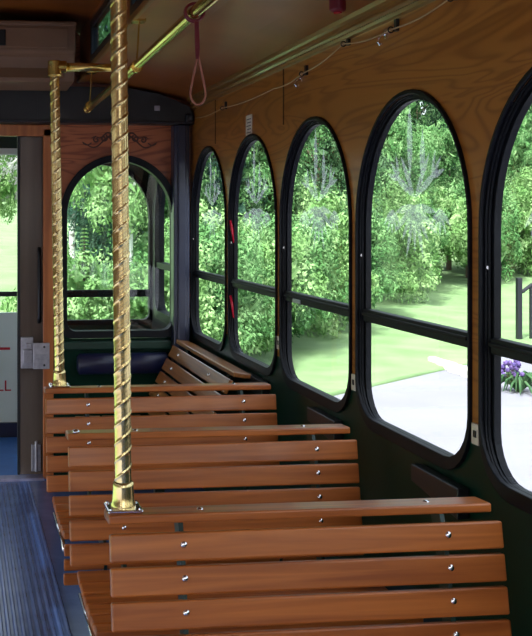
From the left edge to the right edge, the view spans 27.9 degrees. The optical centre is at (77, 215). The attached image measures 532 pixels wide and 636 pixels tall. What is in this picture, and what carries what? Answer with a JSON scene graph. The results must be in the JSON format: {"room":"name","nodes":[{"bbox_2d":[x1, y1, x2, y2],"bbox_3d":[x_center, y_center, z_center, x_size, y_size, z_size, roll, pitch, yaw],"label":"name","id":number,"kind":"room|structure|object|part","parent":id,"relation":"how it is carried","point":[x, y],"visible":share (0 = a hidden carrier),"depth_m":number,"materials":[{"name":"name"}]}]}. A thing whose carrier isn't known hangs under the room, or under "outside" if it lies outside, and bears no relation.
{"room":"vehicle interior","nodes":[
{"label":"vehicle interior","id":0,"kind":"room"},
{"bbox_2d":[0,437,45,480],"bbox_3d":[-0.678,1.400,5.911,2.440,0.060,1.000,0,0,-7],"label":"floor","id":1,"kind":"structure","parent":0,"point":[8,445],"depth_m":5.91,"materials":[{"name":"blue rubber"}]},
{"bbox_2d":[0,0,101,33],"bbox_3d":[-0.276,-0.985,2.404,1.320,0.060,8.140,0,0,-7],"label":"ceiling","id":2,"kind":"structure","parent":0,"point":[80,12],"depth_m":4.93,"materials":[{"name":"brown wood"}]},
{"bbox_2d":[0,20,75,90],"bbox_3d":[-0.579,-0.783,5.061,1.103,0.285,0.412,0,0,-7],"label":"overhead cabinet","id":3,"kind":"object","parent":2,"relation":"attached to","point":[26,47],"visible":0.89,"depth_m":4.93,"materials":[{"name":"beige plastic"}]},
{"bbox_2d":[0,29,5,45],"bbox_3d":[-0.374,-0.840,4.881,0.068,0.076,0.008,0,0,-7],"label":"air vent","id":4,"kind":"object","parent":3,"relation":"attached to","point":[2,31],"depth_m":4.88,"materials":[{"name":"black"}]},
{"bbox_3d":[-0.550,-0.844,4.867,1.015,0.097,0.008,0,0,-7],"label":"panel","id":5,"kind":"part","parent":3,"relation":"part of","materials":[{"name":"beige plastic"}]},
{"bbox_2d":[0,136,151,329],"bbox_3d":[-0.737,0.365,6.428,2.440,2.010,0.040,0,0,-7],"label":"wall","id":6,"kind":"structure","parent":0,"point":[5,141],"depth_m":6.52,"materials":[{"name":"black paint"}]},
{"bbox_2d":[0,148,16,436],"bbox_3d":[-0.845,0.475,6.403,1.020,1.790,0.045,0,0,-7],"label":"door","id":7,"kind":"structure","parent":6,"relation":"in","point":[8,320],"depth_m":6.44,"materials":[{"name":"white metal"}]},
{"bbox_3d":[-0.846,0.485,6.415,0.940,0.030,0.020,0,0,-7],"label":"meeting rail","id":8,"kind":"part","parent":7,"relation":"part of","materials":[{"name":"black metal"}]},
{"bbox_3d":[-0.845,1.326,6.403,1.020,0.088,0.045,0,0,-7],"label":"kick plate","id":9,"kind":"part","parent":7,"relation":"part of","materials":[{"name":"blue plastic"}]},
{"bbox_2d":[67,163,151,324],"bbox_3d":[0.128,0.165,6.507,0.700,1.030,0.050,0,0,-7],"label":"window","id":10,"kind":"structure","parent":6,"relation":"in","point":[133,292],"depth_m":6.52,"materials":[{"name":"black metal"}]},
{"bbox_3d":[0.128,0.485,6.507,0.646,0.045,0.028,0,0,-7],"label":"meeting rail","id":11,"kind":"part","parent":10,"relation":"part of","materials":[{"name":"black metal"}]},
{"bbox_2d":[9,33,189,474],"bbox_3d":[-0.618,0.195,5.391,2.440,2.350,0.037,0,0,-7],"label":"wall","id":12,"kind":"structure","parent":0,"point":[81,145],"depth_m":5.46,"materials":[{"name":"brown wood"}]},
{"bbox_2d":[0,474,43,481],"bbox_3d":[-0.616,1.394,5.370,0.880,0.072,0.090,0,0,-7],"label":"trim","id":13,"kind":"structure","parent":12,"relation":"attached to","point":[32,477],"depth_m":5.38,"materials":[{"name":"metal"}]},
{"bbox_2d":[0,124,53,478],"bbox_3d":[-0.615,0.448,5.365,0.980,1.845,0.020,0,0,-7],"label":"trim","id":14,"kind":"structure","parent":12,"relation":"attached to","point":[44,131],"depth_m":5.41,"materials":[{"name":"brown wood"}]},
{"bbox_2d":[17,136,42,474],"bbox_3d":[-0.205,0.445,5.460,0.227,1.830,0.066,0,0,-7],"label":"door","id":15,"kind":"structure","parent":12,"relation":"in","point":[29,148],"depth_m":5.46,"materials":[{"name":"black metal"}]},
{"bbox_3d":[-0.203,0.365,5.452,0.020,0.401,0.039,0,0,-7],"label":"pull handle","id":16,"kind":"part","parent":15,"relation":"part of","materials":[{"name":"black metal"}]},
{"bbox_2d":[33,343,49,368],"bbox_3d":[-0.191,0.728,5.393,0.086,0.135,0.016,0,0,-7],"label":"strike plate","id":17,"kind":"object","parent":12,"relation":"attached to","point":[41,351],"visible":1,"depth_m":5.39,"materials":[{"name":"metal"}]},
{"bbox_2d":[0,86,193,125],"bbox_3d":[-0.608,-0.573,5.305,2.430,0.190,0.140,0,0,-7],"label":"overhead panel","id":18,"kind":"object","parent":12,"relation":"attached to","point":[145,108],"depth_m":5.34,"materials":[{"name":"black metal"}]},
{"bbox_3d":[0.410,-0.558,5.378,0.030,0.027,0.008,0,0,-7],"label":"latch plate","id":19,"kind":"part","parent":18,"relation":"part of","materials":[{"name":"metal"}]},
{"bbox_2d":[62,155,171,337],"bbox_3d":[0.216,0.158,5.472,0.628,0.960,0.070,0,0,-7],"label":"window","id":20,"kind":"structure","parent":12,"relation":"in","point":[164,183],"depth_m":5.43,"materials":[{"name":"black metal"}]},
{"bbox_2d":[64,340,171,349],"bbox_3d":[0.203,0.677,5.454,0.585,0.045,0.030,0,0,-7],"label":"trim","id":21,"kind":"structure","parent":12,"relation":"attached to","point":[135,344],"depth_m":5.43,"materials":[{"name":"green paint"}]},
{"bbox_2d":[77,352,168,374],"bbox_3d":[0.234,0.770,5.425,0.480,0.109,0.084,0,0,-7],"label":"bolster","id":22,"kind":"object","parent":12,"relation":"attached to","point":[148,362],"visible":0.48,"depth_m":5.39,"materials":[{"name":"blue leather"}]},
{"bbox_2d":[171,124,189,412],"bbox_3d":[0.539,0.446,5.461,0.085,1.848,0.092,0,0,-7],"label":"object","id":23,"kind":"structure","parent":12,"relation":"attached to","point":[180,134],"depth_m":5.42,"materials":[{"name":"black metal"}]},
{"bbox_2d":[0,481,204,635],"bbox_3d":[-0.214,1.397,1.868,2.440,0.066,6.960,0,0,-7],"label":"floor","id":24,"kind":"structure","parent":0,"point":[35,600],"depth_m":4.03,"materials":[{"name":"blue rubber"}]},
{"bbox_2d":[75,340,250,492],"bbox_3d":[0.348,1.005,4.791,0.603,0.730,1.140,0,0,-7],"label":"bench","id":25,"kind":"object","parent":24,"relation":"on","point":[194,365],"visible":0.33,"depth_m":4.82,"materials":[{"name":"brown wood"}]},
{"bbox_2d":[44,372,315,584],"bbox_3d":[0.331,0.998,3.826,0.907,0.744,0.962,0,0,-7],"label":"slatted bench","id":26,"kind":"object","parent":24,"relation":"on","point":[261,400],"visible":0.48,"depth_m":3.78,"materials":[{"name":"brown wood"}]},
{"bbox_3d":[-0.065,1.061,3.488,0.012,0.035,0.345,0,0,-7],"label":"edge rail","id":27,"kind":"part","parent":26,"relation":"part of","materials":[{"name":"silver metal"}]},
{"bbox_2d":[48,60,110,387],"bbox_3d":[0.034,0.028,3.839,0.294,1.202,0.072,0,0,-7],"label":"pole","id":28,"kind":"object","parent":26,"relation":"on","point":[55,67],"visible":1,"depth_m":3.81,"materials":[{"name":"gold metal"}]},
{"bbox_3d":[-0.068,0.625,3.827,0.076,0.007,0.072,0,0,-7],"label":"plate","id":29,"kind":"part","parent":28,"relation":"part of","materials":[{"name":"gold metal"}]},
{"bbox_2d":[65,407,422,635],"bbox_3d":[0.421,0.993,3.042,0.907,0.755,0.962,0,0,-7],"label":"slatted bench","id":30,"kind":"object","parent":24,"relation":"on","point":[95,599],"visible":0.59,"depth_m":3.00,"materials":[{"name":"brown wood"}]},
{"bbox_3d":[0.025,1.061,2.703,0.012,0.035,0.345,0,0,-7],"label":"edge rail","id":31,"kind":"part","parent":30,"relation":"part of","materials":[{"name":"silver metal"}]},
{"bbox_2d":[104,463,511,635],"bbox_3d":[0.515,0.998,2.222,0.907,0.744,0.962,0,0,-7],"label":"slatted bench","id":32,"kind":"object","parent":24,"relation":"on","point":[446,602],"visible":1,"depth_m":2.19,"materials":[{"name":"brown wood"}]},
{"bbox_2d":[104,0,143,513],"bbox_3d":[0.211,0.028,2.239,0.306,1.202,0.072,0,0,-7],"label":"pole","id":33,"kind":"object","parent":32,"relation":"on","point":[123,500],"visible":1,"depth_m":2.21,"materials":[{"name":"gold metal"}]},
{"bbox_3d":[0.097,0.625,2.225,0.076,0.007,0.072,0,0,-7],"label":"plate","id":34,"kind":"part","parent":33,"relation":"part of","materials":[{"name":"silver metal"}]},
{"bbox_2d":[79,0,161,82],"bbox_3d":[0.363,-0.833,2.477,0.025,0.265,8.140,0,0,-7],"label":"wall","id":35,"kind":"structure","parent":0,"point":[84,34],"depth_m":5.04,"materials":[{"name":"brown wood"}]},
{"bbox_2d":[77,0,153,82],"bbox_3d":[0.400,-0.710,1.963,0.018,0.025,7.010,0,0,-7],"label":"trim","id":36,"kind":"structure","parent":35,"relation":"attached to","point":[145,4],"depth_m":3.82,"materials":[{"name":"brown wood"}]},
{"bbox_2d":[130,0,143,15],"bbox_3d":[0.253,-0.825,3.361,0.032,0.196,0.860,0,0,-7],"label":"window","id":37,"kind":"structure","parent":35,"relation":"in","point":[134,4],"depth_m":3.70,"materials":[{"name":"black glass"}]},
{"bbox_2d":[83,0,217,113],"bbox_3d":[0.304,-0.716,2.914,0.052,0.415,4.520,0,0,-7],"label":"handrail","id":38,"kind":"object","parent":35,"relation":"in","point":[100,32],"depth_m":3.76,"materials":[{"name":"gold metal"}]},
{"bbox_3d":[0.118,-0.825,4.503,0.004,0.140,0.780,0,0,-7],"label":"tinted pane","id":39,"kind":"part","parent":38,"relation":"part of","materials":[{"name":"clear glass"}]},
{"bbox_3d":[0.304,-0.605,2.914,0.052,0.194,4.520,0,0,-7],"label":"ceiling handrail","id":40,"kind":"part","parent":38,"relation":"part of","materials":[{"name":"gold metal"}]},
{"bbox_2d":[183,2,206,105],"bbox_3d":[0.315,-0.437,2.797,0.061,0.281,0.024,0,0,-7],"label":"strap","id":41,"kind":"object","parent":38,"relation":"hanging from","point":[191,20],"visible":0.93,"depth_m":2.79,"materials":[{"name":"red leather"}]},
{"bbox_2d":[152,176,167,328],"bbox_3d":[0.527,0.370,6.047,0.014,2.000,1.004,0,0,-7],"label":"lining","id":42,"kind":"object","parent":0,"point":[157,323],"visible":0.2,"depth_m":6.48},
{"bbox_2d":[86,0,375,101],"bbox_3d":[0.646,-0.667,2.510,0.595,0.135,8.140,0,0,-7],"label":"ceiling","id":43,"kind":"structure","parent":0,"point":[234,35],"depth_m":3.83,"materials":[{"name":"brown wood"}]},
{"bbox_2d":[329,0,345,13],"bbox_3d":[0.759,-0.622,3.036,0.048,0.060,0.048,0,0,-7],"label":"marker lamp","id":44,"kind":"object","parent":43,"relation":"attached to","point":[335,6],"visible":1,"depth_m":3.02,"materials":[{"name":"red plastic"}]},
{"bbox_2d":[190,0,531,635],"bbox_3d":[0.951,0.365,2.550,0.030,2.010,8.050,0,0,-7],"label":"wall","id":45,"kind":"structure","parent":0,"point":[470,56],"depth_m":2.93,"materials":[{"name":"brown wood"}]},
{"bbox_2d":[154,181,169,323],"bbox_3d":[0.537,0.147,6.081,0.060,0.945,0.690,0,0,-7],"label":"window","id":46,"kind":"structure","parent":45,"relation":"in","point":[161,312],"depth_m":6.39,"materials":[{"name":"black metal"}]},
{"bbox_3d":[0.542,0.300,6.081,0.050,0.035,0.640,0,0,-7],"label":"meeting rail","id":47,"kind":"part","parent":46,"relation":"part of","materials":[{"name":"black metal"}]},
{"bbox_2d":[190,146,226,350],"bbox_3d":[0.653,0.147,5.115,0.042,0.982,0.718,0,0,-7],"label":"window","id":48,"kind":"structure","parent":45,"relation":"in","point":[195,273],"depth_m":5.38,"materials":[{"name":"black metal"}]},
{"bbox_3d":[0.663,0.140,5.116,0.017,0.932,0.683,0,0,-7],"label":"sash frame","id":49,"kind":"part","parent":48,"relation":"part of","materials":[{"name":"black metal"}]},
{"bbox_3d":[0.657,0.301,5.115,0.034,0.037,0.656,0,0,-7],"label":"meeting rail","id":50,"kind":"part","parent":48,"relation":"part of","materials":[{"name":"black metal"}]},
{"bbox_2d":[215,100,215,143],"bbox_3d":[0.657,-0.453,4.967,0.003,0.215,0.008,0,0,-7],"label":"trim","id":51,"kind":"structure","parent":45,"relation":"attached to","point":[215,100],"depth_m":4.96,"materials":[{"name":"brown paint"}]},
{"bbox_2d":[246,114,251,135],"bbox_3d":[0.723,-0.382,4.391,0.003,0.090,0.090,0,0,-7],"label":"sticker","id":52,"kind":"object","parent":45,"relation":"attached to","point":[248,117],"visible":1,"depth_m":4.39,"materials":[{"name":"grey paper"}]},
{"bbox_2d":[227,134,277,375],"bbox_3d":[0.740,0.147,4.357,0.042,0.982,0.718,0,0,-7],"label":"window","id":53,"kind":"structure","parent":45,"relation":"in","point":[233,283],"depth_m":4.61,"materials":[{"name":"black metal"}]},
{"bbox_3d":[0.696,0.410,4.691,0.014,0.102,0.027,0,0,-41],"label":"release lever","id":54,"kind":"part","parent":53,"relation":"part of","materials":[{"name":"red plastic"}]},
{"bbox_3d":[0.696,0.070,4.691,0.014,0.102,0.027,0,0,-41],"label":"release lever","id":55,"kind":"part","parent":53,"relation":"part of","materials":[{"name":"red plastic"}]},
{"bbox_3d":[0.750,0.140,4.358,0.017,0.932,0.683,0,0,-7],"label":"sash frame","id":56,"kind":"part","parent":53,"relation":"part of","materials":[{"name":"black rubber"}]},
{"bbox_3d":[0.744,0.301,4.357,0.034,0.037,0.656,0,0,-7],"label":"meeting rail","id":57,"kind":"part","parent":53,"relation":"part of","materials":[{"name":"black metal"}]},
{"bbox_2d":[283,69,283,124],"bbox_3d":[0.777,-0.453,3.924,0.003,0.215,0.008,0,0,-7],"label":"trim","id":58,"kind":"structure","parent":45,"relation":"attached to","point":[283,69],"depth_m":3.92,"materials":[{"name":"brown paint"}]},
{"bbox_2d":[294,75,302,86],"bbox_3d":[0.787,-0.483,3.714,0.030,0.044,0.012,0,0,-7],"label":"wall hook","id":59,"kind":"object","parent":45,"relation":"attached to","point":[300,78],"visible":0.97,"depth_m":3.71,"materials":[{"name":"silver metal"}]},
{"bbox_2d":[187,0,435,108],"bbox_3d":[0.981,-0.590,1.974,0.042,0.070,6.900,0,0,-7],"label":"trim","id":60,"kind":"structure","parent":45,"relation":"attached to","point":[377,13],"depth_m":3.49,"materials":[{"name":"beige metal"}]},
{"bbox_2d":[279,116,351,412],"bbox_3d":[0.827,0.147,3.599,0.042,0.982,0.718,0,0,-7],"label":"window","id":61,"kind":"structure","parent":45,"relation":"in","point":[287,296],"depth_m":3.82,"materials":[{"name":"black metal"}]},
{"bbox_3d":[0.796,0.310,3.781,0.005,0.015,0.080,0,0,-7],"label":"rail plate","id":62,"kind":"part","parent":61,"relation":"part of","materials":[{"name":"metal"}]},
{"bbox_3d":[0.837,0.140,3.600,0.017,0.932,0.683,0,0,-7],"label":"sash frame","id":63,"kind":"part","parent":61,"relation":"part of","materials":[{"name":"black rubber"}]},
{"bbox_3d":[0.831,0.301,3.599,0.034,0.037,0.656,0,0,-7],"label":"meeting rail","id":64,"kind":"part","parent":61,"relation":"part of","materials":[{"name":"black metal"}]},
{"bbox_2d":[195,0,456,118],"bbox_3d":[0.928,-0.524,2.472,0.031,0.091,5.700,0,0,-7],"label":"cord","id":65,"kind":"object","parent":45,"relation":"attached to","point":[396,21],"visible":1,"depth_m":3.25,"materials":[{"name":"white plastic"}]},
{"bbox_2d":[351,374,355,390],"bbox_3d":[0.855,0.516,3.218,0.008,0.050,0.032,0,0,-7],"label":"switch plate","id":66,"kind":"object","parent":45,"relation":"attached to","point":[353,388],"visible":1,"depth_m":3.21,"materials":[{"name":"beige metal"}]},
{"bbox_2d":[377,30,387,45],"bbox_3d":[0.872,-0.511,2.979,0.030,0.044,0.012,0,0,-7],"label":"wall hook","id":67,"kind":"object","parent":45,"relation":"attached to","point":[385,35],"visible":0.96,"depth_m":2.98,"materials":[{"name":"silver metal"}]},
{"bbox_2d":[355,89,471,469],"bbox_3d":[0.913,0.147,2.841,0.042,0.982,0.718,0,0,-7],"label":"window","id":68,"kind":"structure","parent":45,"relation":"in","point":[364,315],"depth_m":2.99,"materials":[{"name":"black metal"}]},
{"bbox_3d":[0.917,0.301,2.841,0.034,0.037,0.656,0,0,-7],"label":"meeting rail","id":69,"kind":"part","parent":68,"relation":"part of","materials":[{"name":"black metal"}]},
{"bbox_2d":[471,422,479,445],"bbox_3d":[0.942,0.517,2.460,0.008,0.050,0.032,0,0,-7],"label":"switch plate","id":70,"kind":"object","parent":45,"relation":"attached to","point":[474,427],"visible":1,"depth_m":2.46,"materials":[{"name":"beige metal"}]},
{"bbox_2d":[478,67,531,514],"bbox_3d":[1.000,0.147,2.083,0.042,0.982,0.718,0,0,-7],"label":"window","id":71,"kind":"structure","parent":45,"relation":"in","point":[491,347],"depth_m":2.41,"materials":[{"name":"black metal"}]},
{"bbox_3d":[1.004,0.301,2.083,0.034,0.037,0.656,0,0,-7],"label":"meeting rail","id":72,"kind":"part","parent":71,"relation":"part of","materials":[{"name":"black metal"}]},
{"bbox_3d":[1.011,0.140,2.084,0.017,0.932,0.683,0,0,-7],"label":"sash frame","id":73,"kind":"part","parent":71,"relation":"part of","materials":[{"name":"black metal"}]},
{"label":"outside","id":74,"kind":"structure","parent":0,"visible":0},
{"bbox_2d":[334,357,531,491],"bbox_3d":[-1.139,2.400,9.935,120.000,0.200,100.000,0,0,-7],"label":"ground","id":75,"kind":"structure","parent":74,"point":[432,407],"depth_m":12.21,"materials":[{"name":"concrete"}]},
{"bbox_2d":[68,181,82,267],"bbox_3d":[-0.042,-0.967,21.140,2.348,6.561,2.176,0,0,15],"label":"birch tree","id":76,"kind":"object","parent":75,"relation":"on","point":[71,233],"visible":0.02,"depth_m":20.94,"materials":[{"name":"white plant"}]},
{"bbox_2d":[203,144,268,232],"bbox_3d":[2.736,-0.767,19.492,2.412,6.519,2.593,0,0,18],"label":"leafy tree","id":77,"kind":"object","parent":75,"relation":"on","point":[241,208],"visible":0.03,"depth_m":19.02,"materials":[{"name":"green plant"}]},
{"bbox_2d":[220,125,347,245],"bbox_3d":[3.715,-0.108,20.046,2.905,5.186,2.472,0,0,-26],"label":"leafy tree","id":78,"kind":"object","parent":75,"relation":"on","point":[262,165],"visible":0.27,"depth_m":19.42,"materials":[{"name":"green plant"}]},
{"bbox_2d":[300,129,340,193],"bbox_3d":[7.336,-1.057,29.165,3.173,6.686,3.729,0,0,15],"label":"leafy tree","id":79,"kind":"object","parent":75,"relation":"on","point":[324,129],"visible":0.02,"depth_m":28.53,"materials":[{"name":"green plant"}]},
{"bbox_2d":[297,125,396,265],"bbox_3d":[5.240,-1.244,22.646,3.359,7.450,2.619,0,0,13],"label":"leafy tree","id":80,"kind":"object","parent":75,"relation":"on","point":[334,167],"visible":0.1,"depth_m":22.60,"materials":[{"name":"green plant"}]},
{"bbox_2d":[340,101,438,218],"bbox_3d":[8.155,-0.565,27.936,2.984,5.706,2.538,0,0,17],"label":"leafy tree","id":81,"kind":"object","parent":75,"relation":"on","point":[398,149],"visible":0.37,"depth_m":27.37,"materials":[{"name":"green plant"}]},
{"bbox_2d":[372,189,451,284],"bbox_3d":[8.381,0.903,27.056,2.498,3.293,3.348,0,0,-16],"label":"leafy shrub","id":82,"kind":"object","parent":75,"relation":"on","point":[433,213],"visible":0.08,"depth_m":26.63,"materials":[{"name":"green plant"}]},
{"bbox_2d":[400,172,466,279],"bbox_3d":[9.781,0.608,28.901,3.425,3.840,2.959,0,0,40],"label":"leafy shrub","id":83,"kind":"object","parent":75,"relation":"on","point":[456,222],"visible":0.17,"depth_m":27.94,"materials":[{"name":"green plant"}]},
{"bbox_2d":[428,357,442,363],"bbox_3d":[5.524,2.255,15.993,0.140,0.131,0.380,0,0,-3],"label":"kerb stone","id":84,"kind":"object","parent":75,"relation":"on","point":[431,359],"visible":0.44,"depth_m":15.97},
{"bbox_2d":[437,359,456,370],"bbox_3d":[5.532,2.248,15.572,0.140,0.145,0.380,0,0,-11],"label":"kerb stone","id":85,"kind":"object","parent":75,"relation":"on","point":[444,363],"visible":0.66,"depth_m":15.52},
{"bbox_2d":[448,363,466,374],"bbox_3d":[5.551,2.247,15.151,0.140,0.146,0.380,0,0,-11],"label":"kerb stone","id":86,"kind":"object","parent":75,"relation":"on","point":[453,368],"visible":0.71,"depth_m":15.12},
{"bbox_2d":[461,368,466,377],"bbox_3d":[5.578,2.249,14.731,0.140,0.142,0.380,0,0,-8],"label":"kerb stone","id":87,"kind":"object","parent":75,"relation":"on","point":[463,370],"visible":0.27,"depth_m":14.80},
{"bbox_2d":[442,178,522,282],"bbox_3d":[11.693,0.625,30.529,2.594,3.739,3.476,0,0,22],"label":"leafy shrub","id":88,"kind":"object","parent":75,"relation":"on","point":[509,244],"visible":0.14,"depth_m":29.74,"materials":[{"name":"green plant"}]},
{"bbox_2d":[501,360,531,394],"bbox_3d":[5.753,2.088,13.565,0.663,0.443,0.852,0,0,-7],"label":"clump","id":89,"kind":"object","parent":75,"relation":"on","point":[511,377],"visible":0.91,"depth_m":13.49,"materials":[{"name":"green plant"}]},
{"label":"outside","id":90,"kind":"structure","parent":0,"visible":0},
{"bbox_2d":[0,202,531,395],"bbox_3d":[-16.995,-2.240,35.420,123.300,9.079,115.550,0,0,-7],"label":"lawn","id":91,"kind":"structure","parent":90,"point":[321,363],"depth_m":19.25,"materials":[{"name":"green plant"}]},
{"bbox_2d":[0,155,16,224],"bbox_3d":[-1.730,-0.797,21.877,1.795,5.920,1.937,0,0,4],"label":"birch tree","id":92,"kind":"object","parent":91,"relation":"on","point":[7,187],"visible":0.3,"depth_m":21.95,"materials":[{"name":"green plant"}]},
{"bbox_2d":[0,243,112,319],"bbox_3d":[-0.116,1.461,12.560,1.754,2.423,2.030,0,0,-13],"label":"leafy shrub","id":93,"kind":"object","parent":91,"relation":"on","point":[74,304],"visible":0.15,"depth_m":12.03,"materials":[{"name":"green plant"}]},
{"bbox_2d":[75,228,94,318],"bbox_3d":[0.075,1.353,12.210,0.641,2.424,0.611,0,0,-4],"label":"fir","id":94,"kind":"object","parent":91,"relation":"on","point":[83,255],"visible":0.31,"depth_m":12.17,"materials":[{"name":"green plant"}]},
{"bbox_2d":[67,208,104,254],"bbox_3d":[0.935,-2.314,27.121,3.423,9.102,3.680,0,0,35],"label":"leafy tree","id":95,"kind":"object","parent":91,"relation":"on","point":[82,221],"visible":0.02,"depth_m":26.34,"materials":[{"name":"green plant"}]},
{"bbox_2d":[68,256,140,309],"bbox_3d":[0.372,1.585,13.422,2.060,2.126,1.538,0,0,34],"label":"leafy shrub","id":96,"kind":"object","parent":91,"relation":"on","point":[103,280],"visible":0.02,"depth_m":13.11,"materials":[{"name":"green plant"}]},
{"bbox_2d":[67,167,146,276],"bbox_3d":[0.426,-0.274,18.330,2.021,5.293,2.173,0,0,7],"label":"leafy tree","id":97,"kind":"object","parent":91,"relation":"on","point":[98,242],"visible":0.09,"depth_m":18.18,"materials":[{"name":"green plant"}]},
{"bbox_2d":[69,165,147,264],"bbox_3d":[0.677,-0.828,16.557,2.039,6.767,2.201,0,0,15],"label":"birch tree","id":98,"kind":"object","parent":91,"relation":"on","point":[98,179],"visible":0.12,"depth_m":16.23,"materials":[{"name":"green plant"}]},
{"bbox_2d":[103,153,239,269],"bbox_3d":[1.602,-0.133,18.331,2.338,5.201,2.748,0,0,42],"label":"leafy tree","id":99,"kind":"object","parent":91,"relation":"on","point":[205,191],"visible":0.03,"depth_m":17.92,"materials":[{"name":"green plant"}]},
{"bbox_2d":[104,229,242,348],"bbox_3d":[1.056,1.423,13.338,1.973,2.540,2.283,0,0,-21],"label":"leafy shrub","id":100,"kind":"object","parent":91,"relation":"on","point":[210,328],"visible":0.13,"depth_m":12.76,"materials":[{"name":"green plant"}]},
{"bbox_2d":[129,219,274,352],"bbox_3d":[1.822,1.355,14.824,2.704,2.862,2.018,0,0,-25],"label":"tree","id":101,"kind":"object","parent":91,"relation":"on","point":[248,267],"visible":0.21,"depth_m":14.38,"materials":[{"name":"green plant"}]},
{"bbox_2d":[164,199,330,355],"bbox_3d":[2.448,1.242,16.284,2.791,3.040,2.411,0,0,-39],"label":"leafy shrub","id":102,"kind":"object","parent":91,"relation":"on","point":[269,252],"visible":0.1,"depth_m":16.01,"materials":[{"name":"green plant"}]},
{"bbox_2d":[238,204,348,355],"bbox_3d":[3.513,1.270,17.826,2.961,2.989,2.210,0,0,-30],"label":"leafy shrub","id":103,"kind":"object","parent":91,"relation":"on","point":[305,318],"visible":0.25,"depth_m":17.25,"materials":[{"name":"green plant"}]},
{"bbox_2d":[270,180,379,338],"bbox_3d":[4.395,1.041,19.899,2.521,3.435,2.918,0,0,-16],"label":"leafy shrub","id":104,"kind":"object","parent":91,"relation":"on","point":[339,221],"visible":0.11,"depth_m":19.10,"materials":[{"name":"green plant"}]},
{"bbox_2d":[333,205,407,324],"bbox_3d":[5.676,1.164,21.911,3.090,3.075,2.306,0,0,-41],"label":"leafy shrub","id":105,"kind":"object","parent":91,"relation":"on","point":[378,253],"visible":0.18,"depth_m":21.28,"materials":[{"name":"green plant"}]},
{"bbox_2d":[372,181,442,303],"bbox_3d":[7.168,0.895,25.317,3.298,3.467,2.849,0,0,25],"label":"tree","id":106,"kind":"object","parent":91,"relation":"on","point":[412,249],"visible":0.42,"depth_m":24.50,"materials":[{"name":"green plant"}]},
{"bbox_2d":[383,122,448,198],"bbox_3d":[10.033,-0.401,31.348,2.748,4.867,2.338,0,0,26],"label":"leafy tree","id":107,"kind":"object","parent":91,"relation":"on","point":[435,134],"visible":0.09,"depth_m":30.68,"materials":[{"name":"green plant"}]},
{"bbox_2d":[406,100,432,131],"bbox_3d":[14.702,-2.633,45.706,4.175,8.378,4.907,0,0,-8],"label":"leafy tree","id":108,"kind":"object","parent":91,"relation":"on","point":[415,113],"visible":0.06,"depth_m":45.57,"materials":[{"name":"green plant"}]},
{"bbox_2d":[404,102,442,135],"bbox_3d":[10.830,-4.315,38.821,5.901,12.695,4.601,0,0,-35],"label":"leafy tree","id":109,"kind":"object","parent":91,"relation":"on","point":[430,105],"visible":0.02,"depth_m":38.65,"materials":[{"name":"green plant"}]},
{"bbox_2d":[408,119,464,269],"bbox_3d":[11.336,-0.480,31.968,2.905,5.008,2.472,0,0,35],"label":"leafy tree","id":110,"kind":"object","parent":91,"relation":"on","point":[442,165],"visible":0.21,"depth_m":31.52,"materials":[{"name":"green plant"}]},
{"bbox_3d":[11.336,-0.870,31.968,2.905,4.228,2.472,0,0,35],"label":"crown","id":111,"kind":"part","parent":110,"relation":"part of","materials":[{"name":"green plant"}]},
{"bbox_2d":[413,100,462,177],"bbox_3d":[14.327,-3.549,40.100,3.912,10.814,4.205,0,0,-15],"label":"leafy tree","id":112,"kind":"object","parent":91,"relation":"on","point":[423,102],"visible":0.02,"depth_m":40.02,"materials":[{"name":"green plant"}]},
{"bbox_2d":[501,166,531,275],"bbox_3d":[12.953,0.471,31.594,3.425,3.962,2.959,0,0,14],"label":"leafy shrub","id":113,"kind":"object","parent":91,"relation":"on","point":[525,181],"visible":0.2,"depth_m":30.96,"materials":[{"name":"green plant"}]},
{"bbox_2d":[504,110,531,264],"bbox_3d":[14.000,-0.789,33.792,3.062,5.578,2.605,0,0,43],"label":"leafy tree","id":114,"kind":"object","parent":91,"relation":"on","point":[521,154],"visible":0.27,"depth_m":33.19,"materials":[{"name":"green plant"}]},
{"bbox_3d":[14.000,-1.224,33.792,3.062,4.709,2.605,0,0,43],"label":"crown","id":115,"kind":"part","parent":114,"relation":"part of","materials":[{"name":"green plant"}]},
{"bbox_2d":[516,278,531,338],"bbox_3d":[9.493,1.528,19.297,3.082,1.634,0.098,0,0,-14],"label":"handrail","id":116,"kind":"object","parent":91,"relation":"on","point":[519,290],"visible":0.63,"depth_m":18.91,"materials":[{"name":"black metal"}]},
{"bbox_3d":[8.045,1.736,18.940,0.090,1.220,0.090,0,0,-7],"label":"post","id":117,"kind":"part","parent":116,"relation":"part of","materials":[{"name":"black metal"}]},
{"bbox_3d":[9.537,1.063,19.306,2.993,0.704,0.079,0,0,-14],"label":"rail","id":118,"kind":"part","parent":116,"relation":"part of","materials":[{"name":"black metal"}]},
{"bbox_3d":[8.281,1.796,18.987,0.040,1.100,0.040,0,0,-7],"label":"post","id":119,"kind":"part","parent":116,"relation":"part of","materials":[{"name":"black metal"}]},
{"bbox_2d":[524,104,531,143],"bbox_3d":[16.012,-1.699,35.350,2.832,7.327,3.631,0,0,-23],"label":"leafy tree","id":120,"kind":"object","parent":91,"relation":"on","point":[530,112],"visible":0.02,"depth_m":35.99,"materials":[{"name":"green plant"}]}
]}

